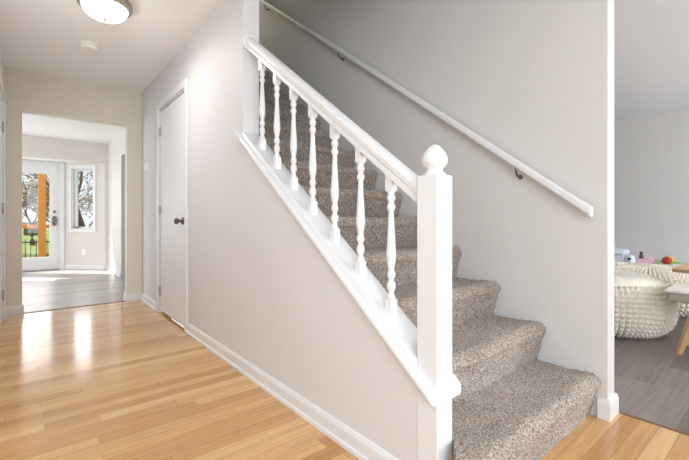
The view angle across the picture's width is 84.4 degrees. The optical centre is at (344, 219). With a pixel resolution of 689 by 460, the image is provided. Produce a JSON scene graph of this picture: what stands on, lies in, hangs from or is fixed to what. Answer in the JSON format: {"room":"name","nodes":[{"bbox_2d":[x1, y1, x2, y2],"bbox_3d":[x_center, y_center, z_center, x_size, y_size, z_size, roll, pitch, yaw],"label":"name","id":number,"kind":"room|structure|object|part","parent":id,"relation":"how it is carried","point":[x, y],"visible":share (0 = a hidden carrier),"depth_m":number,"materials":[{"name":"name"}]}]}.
{"room":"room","nodes":[
{"label":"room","id":0,"kind":"room"},
{"bbox_2d":[0,44,3,98],"bbox_3d":[-1.576,-0.282,0.261,1.702,2.450,7.610,0,0,-40],"label":"wall","id":1,"kind":"structure","parent":0,"point":[1,56],"depth_m":3.37,"materials":[{"name":"beige paint"}]},
{"bbox_2d":[0,97,3,321],"bbox_3d":[-2.708,-0.092,2.939,0.056,2.030,1.452,0,0,-40],"label":"door","id":2,"kind":"structure","parent":1,"relation":"in","point":[0,97],"depth_m":3.42,"materials":[{"name":"white paint"}]},
{"bbox_3d":[-2.712,-0.092,2.928,0.035,2.030,1.440,0,0,-40],"label":"panel","id":3,"kind":"part","parent":2,"relation":"part of","materials":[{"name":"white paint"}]},
{"bbox_2d":[0,71,4,321],"bbox_3d":[-2.727,-0.118,2.916,0.126,2.122,1.594,0,0,-40],"label":"door frame","id":4,"kind":"structure","parent":1,"relation":"attached to","point":[2,91],"depth_m":3.50,"materials":[{"name":"white paint"}]},
{"bbox_2d":[22,157,88,162],"bbox_3d":[-5.698,-1.347,6.817,2.700,0.500,0.530,0,0,-40],"label":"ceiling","id":5,"kind":"structure","parent":0,"point":[25,158],"depth_m":7.01,"materials":[{"name":"white paint"}]},
{"bbox_2d":[22,135,107,264],"bbox_3d":[-6.119,-0.282,6.385,3.900,2.450,0.640,0,0,-40],"label":"wall","id":6,"kind":"structure","parent":0,"point":[95,244],"depth_m":7.25,"materials":[{"name":"beige paint"}]},
{"bbox_2d":[22,161,59,271],"bbox_3d":[-5.810,-0.063,6.946,0.971,2.012,0.130,0,0,-40],"label":"door","id":7,"kind":"structure","parent":6,"relation":"in","point":[52,262],"depth_m":7.15,"materials":[{"name":"white paint"}]},
{"bbox_3d":[-5.810,0.932,6.945,0.970,0.022,0.130,0,0,-40],"label":"sill","id":8,"kind":"part","parent":7,"relation":"part of","materials":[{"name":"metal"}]},
{"bbox_3d":[-5.474,0.018,7.173,0.080,0.190,0.032,0,0,-40],"label":"handle","id":9,"kind":"part","parent":7,"relation":"part of","materials":[{"name":"grey metal"}]},
{"bbox_2d":[22,160,64,269],"bbox_3d":[-5.773,-0.072,6.893,1.120,2.030,0.018,0,0,-40],"label":"door frame","id":10,"kind":"structure","parent":6,"relation":"attached to","point":[62,165],"depth_m":7.22,"materials":[{"name":"white paint"}]},
{"bbox_2d":[68,165,95,231],"bbox_3d":[-5.005,-0.407,7.310,0.525,1.270,0.136,0,0,1],"label":"window","id":11,"kind":"structure","parent":6,"relation":"in","point":[73,170],"depth_m":7.25,"materials":[{"name":"white paint"}]},
{"bbox_3d":[-5.005,-0.407,7.319,0.415,1.160,0.118,0,0,1],"label":"frame","id":12,"kind":"part","parent":11,"relation":"part of","materials":[{"name":"white paint"}]},
{"bbox_3d":[-5.004,-0.407,7.338,0.389,1.134,0.040,0,0,1],"label":"sash","id":13,"kind":"part","parent":11,"relation":"part of","materials":[{"name":"white paint"}]},
{"bbox_2d":[65,265,120,276],"bbox_3d":[-5.804,0.900,6.279,3.982,0.085,1.529,0,0,-20],"label":"baseboard","id":14,"kind":"structure","parent":6,"relation":"attached to","point":[74,267],"depth_m":7.24,"materials":[{"name":"white paint"}]},
{"bbox_2d":[4,67,141,306],"bbox_3d":[-3.839,-0.282,3.405,3.619,2.450,0.120,0,0,-40],"label":"wall","id":15,"kind":"structure","parent":0,"point":[27,92],"depth_m":4.04,"materials":[{"name":"paint"}]},
{"bbox_2d":[5,292,140,315],"bbox_3d":[-2.913,0.898,4.160,1.204,0.090,0.134,0,0,-40],"label":"baseboard","id":16,"kind":"structure","parent":15,"relation":"attached to","point":[18,309],"depth_m":3.81,"materials":[{"name":"white paint"}]},
{"bbox_2d":[22,269,124,312],"bbox_3d":[-5.004,1.003,5.004,3.860,0.120,4.010,0,0,-40],"label":"floor","id":17,"kind":"structure","parent":0,"point":[50,289],"depth_m":5.23,"materials":[{"name":"grey tile"}]},
{"bbox_2d":[22,113,124,143],"bbox_3d":[-4.857,-1.527,4.827,3.860,0.140,3.370,0,0,-40],"label":"ceiling","id":18,"kind":"structure","parent":0,"point":[32,125],"depth_m":6.12,"materials":[{"name":"white paint"}]},
{"bbox_2d":[108,128,124,276],"bbox_3d":[-3.412,-0.267,6.021,0.110,2.420,3.370,0,0,-40],"label":"wall","id":19,"kind":"structure","parent":0,"point":[116,147],"depth_m":6.59,"materials":[{"name":"paint"}]},
{"bbox_2d":[142,0,416,459],"bbox_3d":[-1.058,-1.532,2.966,0.109,4.950,4.680,0,0,-40],"label":"wall","id":20,"kind":"structure","parent":0,"point":[302,327],"depth_m":2.33,"materials":[{"name":"beige paint"}]},
{"bbox_2d":[144,162,148,170],"bbox_3d":[-2.231,-0.602,4.279,0.026,0.090,0.124,0,0,-40],"label":"thermostat","id":21,"kind":"object","parent":20,"relation":"attached to","point":[146,165],"visible":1,"depth_m":4.24,"materials":[{"name":"white plastic"}]},
{"bbox_2d":[159,93,183,325],"bbox_3d":[-1.640,-0.090,3.560,0.112,2.023,0.812,0,0,-40],"label":"door","id":22,"kind":"structure","parent":20,"relation":"in","point":[171,131],"depth_m":3.53,"materials":[{"name":"white paint"}]},
{"bbox_3d":[-1.428,0.008,3.276,0.078,0.066,0.066,0,0,-40],"label":"knob","id":23,"kind":"part","parent":22,"relation":"part of","materials":[{"name":"grey metal"}]},
{"bbox_2d":[156,78,187,331],"bbox_3d":[-1.588,-0.122,3.595,0.126,2.130,0.985,0,0,-40],"label":"door frame","id":24,"kind":"structure","parent":20,"relation":"attached to","point":[183,86],"depth_m":3.21,"materials":[{"name":"white paint"}]},
{"bbox_2d":[140,292,398,459],"bbox_3d":[-1.088,0.900,2.899,0.022,0.085,4.165,0,0,-40],"label":"baseboard","id":25,"kind":"structure","parent":20,"relation":"attached to","point":[362,448],"depth_m":1.86,"materials":[{"name":"white paint"}]},
{"bbox_2d":[0,300,688,459],"bbox_3d":[1.179,1.003,2.537,8.650,0.120,7.610,0,0,-40],"label":"floor","id":26,"kind":"structure","parent":0,"point":[125,380],"depth_m":1.97,"materials":[{"name":"brown wood"}]},
{"bbox_2d":[24,301,124,313],"bbox_3d":[-2.893,0.966,4.128,0.930,0.054,0.030,0,0,-40],"label":"threshold","id":27,"kind":"object","parent":26,"relation":"on","point":[118,301],"visible":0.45,"depth_m":4.09,"materials":[{"name":"brown wood"}]},
{"bbox_2d":[259,71,600,459],"bbox_3d":[-0.678,-0.385,3.277,1.069,2.656,4.700,0,0,-40],"label":"staircase","id":28,"kind":"structure","parent":26,"relation":"on","point":[511,404],"depth_m":1.88,"materials":[{"name":"beige carpet"}]},
{"bbox_2d":[234,33,460,459],"bbox_3d":[-0.143,-0.115,1.857,0.178,2.116,1.534,0,0,-40],"label":"balustrade","id":29,"kind":"object","parent":28,"relation":"on","point":[424,352],"visible":1,"depth_m":1.44,"materials":[{"name":"white paint"}]},
{"bbox_3d":[-0.155,-0.026,1.862,0.112,1.045,1.378,0,0,-40],"label":"shoe rail","id":30,"kind":"part","parent":29,"relation":"part of","materials":[{"name":"white paint"}]},
{"bbox_3d":[-0.150,-0.596,1.855,0.066,1.102,1.365,0,0,-40],"label":"handrail","id":31,"kind":"part","parent":29,"relation":"part of","materials":[{"name":"white paint"}]},
{"bbox_3d":[0.307,0.396,1.295,0.085,1.094,0.085,0,0,-40],"label":"newel post","id":32,"kind":"part","parent":29,"relation":"part of","materials":[{"name":"white paint"}]},
{"bbox_2d":[614,270,678,338],"bbox_3d":[2.315,0.700,3.362,0.963,0.484,0.963,0,0,29],"label":"knitted pouf","id":33,"kind":"object","parent":26,"relation":"on","point":[642,309],"visible":0.4,"depth_m":2.94,"materials":[{"name":"beige fabric"}]},
{"bbox_2d":[614,262,688,316],"bbox_3d":[3.262,0.710,4.064,1.084,0.465,1.083,0,0,-10],"label":"knitted pouf","id":34,"kind":"object","parent":26,"relation":"on","point":[663,272],"visible":0.32,"depth_m":3.73,"materials":[{"name":"beige fabric"}]},
{"bbox_2d":[619,411,688,435],"bbox_3d":[2.352,0.967,0.646,0.020,0.053,3.200,0,0,-40],"label":"floor strip","id":35,"kind":"object","parent":26,"relation":"on","point":[620,412],"depth_m":1.75,"materials":[{"name":"brown wood"}]},
{"bbox_2d":[635,261,681,264],"bbox_3d":[3.985,0.770,5.563,0.430,0.345,2.900,0,0,-40],"label":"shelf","id":36,"kind":"object","parent":26,"relation":"on","point":[635,261],"visible":0.02,"depth_m":5.11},
{"bbox_2d":[614,247,629,261],"bbox_3d":[3.952,0.496,5.575,0.300,0.204,0.320,0,0,-40],"label":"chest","id":37,"kind":"object","parent":36,"relation":"on","point":[620,254],"visible":0.41,"depth_m":5.43,"materials":[{"name":"white plastic"}]},
{"bbox_3d":[3.954,0.441,5.576,0.295,0.094,0.320,0,0,-40],"label":"lid","id":38,"kind":"part","parent":37,"relation":"part of","materials":[{"name":"white plastic"}]},
{"bbox_2d":[626,255,634,262],"bbox_3d":[4.017,0.543,5.337,0.114,0.110,0.114,0,0,5],"label":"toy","id":39,"kind":"object","parent":36,"relation":"on","point":[630,258],"visible":0.92,"depth_m":5.30,"materials":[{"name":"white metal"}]},
{"bbox_2d":[638,257,654,263],"bbox_3d":[4.196,0.554,5.283,0.120,0.089,0.170,0,0,-40],"label":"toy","id":40,"kind":"object","parent":36,"relation":"on","point":[649,260],"visible":0.95,"depth_m":5.23,"materials":[{"name":"pink plastic"}]},
{"bbox_2d":[655,256,679,263],"bbox_3d":[4.343,0.544,5.106,0.100,0.113,0.250,0,0,-40],"label":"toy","id":41,"kind":"object","parent":36,"relation":"on","point":[665,260],"visible":0.99,"depth_m":5.08,"materials":[{"name":"red plastic"}]},
{"bbox_2d":[664,283,688,354],"bbox_3d":[2.609,0.717,2.604,0.460,0.460,0.572,0,0,-40],"label":"wooden stool","id":42,"kind":"object","parent":26,"relation":"on","point":[678,292],"visible":1,"depth_m":2.64,"materials":[{"name":"white wood"}]},
{"bbox_3d":[2.609,0.498,2.604,0.460,0.022,0.572,0,0,-40],"label":"seat","id":43,"kind":"part","parent":42,"relation":"part of","materials":[{"name":"white wood"}]},
{"bbox_3d":[2.608,0.539,2.606,0.436,0.064,0.545,0,0,-40],"label":"seat frame","id":44,"kind":"part","parent":42,"relation":"part of","materials":[{"name":"beige wood"}]},
{"bbox_3d":[2.381,0.746,2.622,0.064,0.402,0.158,0,0,-40],"label":"leg","id":45,"kind":"part","parent":42,"relation":"part of","materials":[{"name":"brown wood"}]},
{"bbox_2d":[672,263,688,272],"bbox_3d":[3.203,0.662,2.721,0.599,0.562,1.219,0,0,-40],"label":"table","id":46,"kind":"object","parent":26,"relation":"on","point":[684,268],"visible":1,"depth_m":2.98,"materials":[{"name":"brown wood"}]},
{"bbox_2d":[0,0,688,121],"bbox_3d":[1.141,-1.572,2.584,8.650,0.150,7.730,0,0,-40],"label":"ceiling","id":47,"kind":"structure","parent":0,"point":[37,36],"depth_m":3.24,"materials":[{"name":"paint"}]},
{"bbox_2d":[79,41,98,52],"bbox_3d":[-2.198,-1.484,3.269,0.148,0.045,0.148,0,0,-40],"label":"smoke detector","id":48,"kind":"object","parent":47,"relation":"attached to","point":[87,46],"visible":1,"depth_m":3.23,"materials":[{"name":"white plastic"}]},
{"bbox_3d":[-2.198,-1.501,3.269,0.148,0.012,0.148,0,0,-40],"label":"mounting plate","id":49,"kind":"part","parent":48,"relation":"part of","materials":[{"name":"white plastic"}]},
{"bbox_2d":[77,0,132,22],"bbox_3d":[-1.645,-1.433,2.611,0.333,0.148,0.333,0,0,-40],"label":"ceiling lamp","id":50,"kind":"object","parent":47,"relation":"attached to","point":[107,11],"visible":1,"depth_m":2.56,"materials":[{"name":"white glass"}]},
{"bbox_2d":[259,0,613,415],"bbox_3d":[-0.219,-1.532,3.640,0.100,4.950,4.708,0,0,-40],"label":"wall","id":51,"kind":"structure","parent":0,"point":[534,79],"depth_m":2.18,"materials":[{"name":"paint"}]},
{"bbox_2d":[259,0,592,216],"bbox_3d":[-0.064,-1.501,3.314,0.077,2.973,3.910,0,0,-40],"label":"wall handrail","id":52,"kind":"object","parent":51,"relation":"attached to","point":[555,188],"visible":1,"depth_m":2.32,"materials":[{"name":"white paint"}]},
{"bbox_2d":[597,392,618,421],"bbox_3d":[0.009,0.894,3.365,0.130,0.098,4.023,0,0,-40],"label":"baseboard","id":53,"kind":"structure","parent":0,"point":[607,409],"depth_m":1.80,"materials":[{"name":"white paint"}]},
{"bbox_2d":[614,109,688,263],"bbox_3d":[2.858,-0.307,3.724,4.750,2.500,7.300,0,0,-40],"label":"wall","id":54,"kind":"structure","parent":0,"point":[651,153],"depth_m":5.43,"materials":[{"name":"grey paint"}]},
{"label":"outside","id":55,"kind":"structure","parent":0,"visible":0},
{"bbox_2d":[22,229,49,257],"bbox_3d":[-25.225,1.368,30.527,80.000,0.150,60.800,0,0,-40],"label":"ground","id":56,"kind":"structure","parent":55,"point":[27,238],"depth_m":18.54,"materials":[{"name":"green plant"}]},
{"bbox_2d":[22,222,37,235],"bbox_3d":[-26.638,0.743,32.472,1.400,1.100,1.400,0,0,-40],"label":"garden shed","id":57,"kind":"object","parent":56,"relation":"on","point":[26,231],"visible":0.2,"depth_m":31.88,"materials":[{"name":"grey"}]},
{"bbox_2d":[22,175,49,217],"bbox_3d":[-12.828,-0.287,14.015,2.764,3.369,3.136,0,0,16],"label":"tree","id":58,"kind":"object","parent":56,"relation":"on","point":[24,185],"visible":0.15,"depth_m":14.43,"materials":[{"name":"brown plant"}]},
{"bbox_2d":[22,239,49,257],"bbox_3d":[-8.465,0.923,11.815,10.000,0.700,0.030,0,0,-40],"label":"fence","id":59,"kind":"object","parent":56,"relation":"on","point":[25,242],"visible":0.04,"depth_m":11.17,"materials":[{"name":"black metal"}]},
{"bbox_2d":[38,174,45,256],"bbox_3d":[-6.853,-0.307,8.607,0.200,3.200,0.200,0,0,-40],"label":"post","id":60,"kind":"object","parent":56,"relation":"on","point":[41,177],"visible":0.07,"depth_m":8.55,"materials":[{"name":"orange wood"}]},
{"bbox_2d":[22,225,49,227],"bbox_3d":[-7.456,0.148,8.254,2.220,0.080,0.075,0,0,-40],"label":"rail","id":61,"kind":"object","parent":60,"relation":"attached to","point":[23,226],"visible":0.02,"depth_m":8.55,"materials":[{"name":"orange wood"}]},
{"bbox_2d":[22,175,78,245],"bbox_3d":[-16.032,-0.476,19.826,2.773,3.793,4.083,0,0,6],"label":"tree","id":62,"kind":"object","parent":56,"relation":"on","point":[32,231],"visible":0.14,"depth_m":19.32,"materials":[{"name":"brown plant"}]},
{"bbox_2d":[22,179,78,222],"bbox_3d":[-13.216,-0.203,16.725,3.560,3.208,3.411,0,0,-40],"label":"tree","id":63,"kind":"object","parent":56,"relation":"on","point":[24,193],"visible":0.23,"depth_m":16.37,"materials":[{"name":"grey plant"}]},
{"bbox_2d":[22,171,92,226],"bbox_3d":[-9.578,-1.860,13.268,4.760,6.536,3.307,0,0,36],"label":"tree","id":64,"kind":"object","parent":56,"relation":"on","point":[81,223],"visible":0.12,"depth_m":13.11,"materials":[{"name":"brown plant"}]},
{"bbox_2d":[46,188,91,219],"bbox_3d":[-19.646,-0.708,26.702,2.635,4.237,4.894,0,0,8],"label":"tree","id":65,"kind":"object","parent":56,"relation":"on","point":[81,202],"visible":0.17,"depth_m":27.91,"materials":[{"name":"grey plant"}]},
{"bbox_2d":[80,195,92,224],"bbox_3d":[-11.416,-0.332,18.937,3.356,3.487,2.876,0,0,-40],"label":"tree","id":66,"kind":"object","parent":56,"relation":"on","point":[91,195],"visible":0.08,"depth_m":18.73,"materials":[{"name":"grey plant"}]}
]}

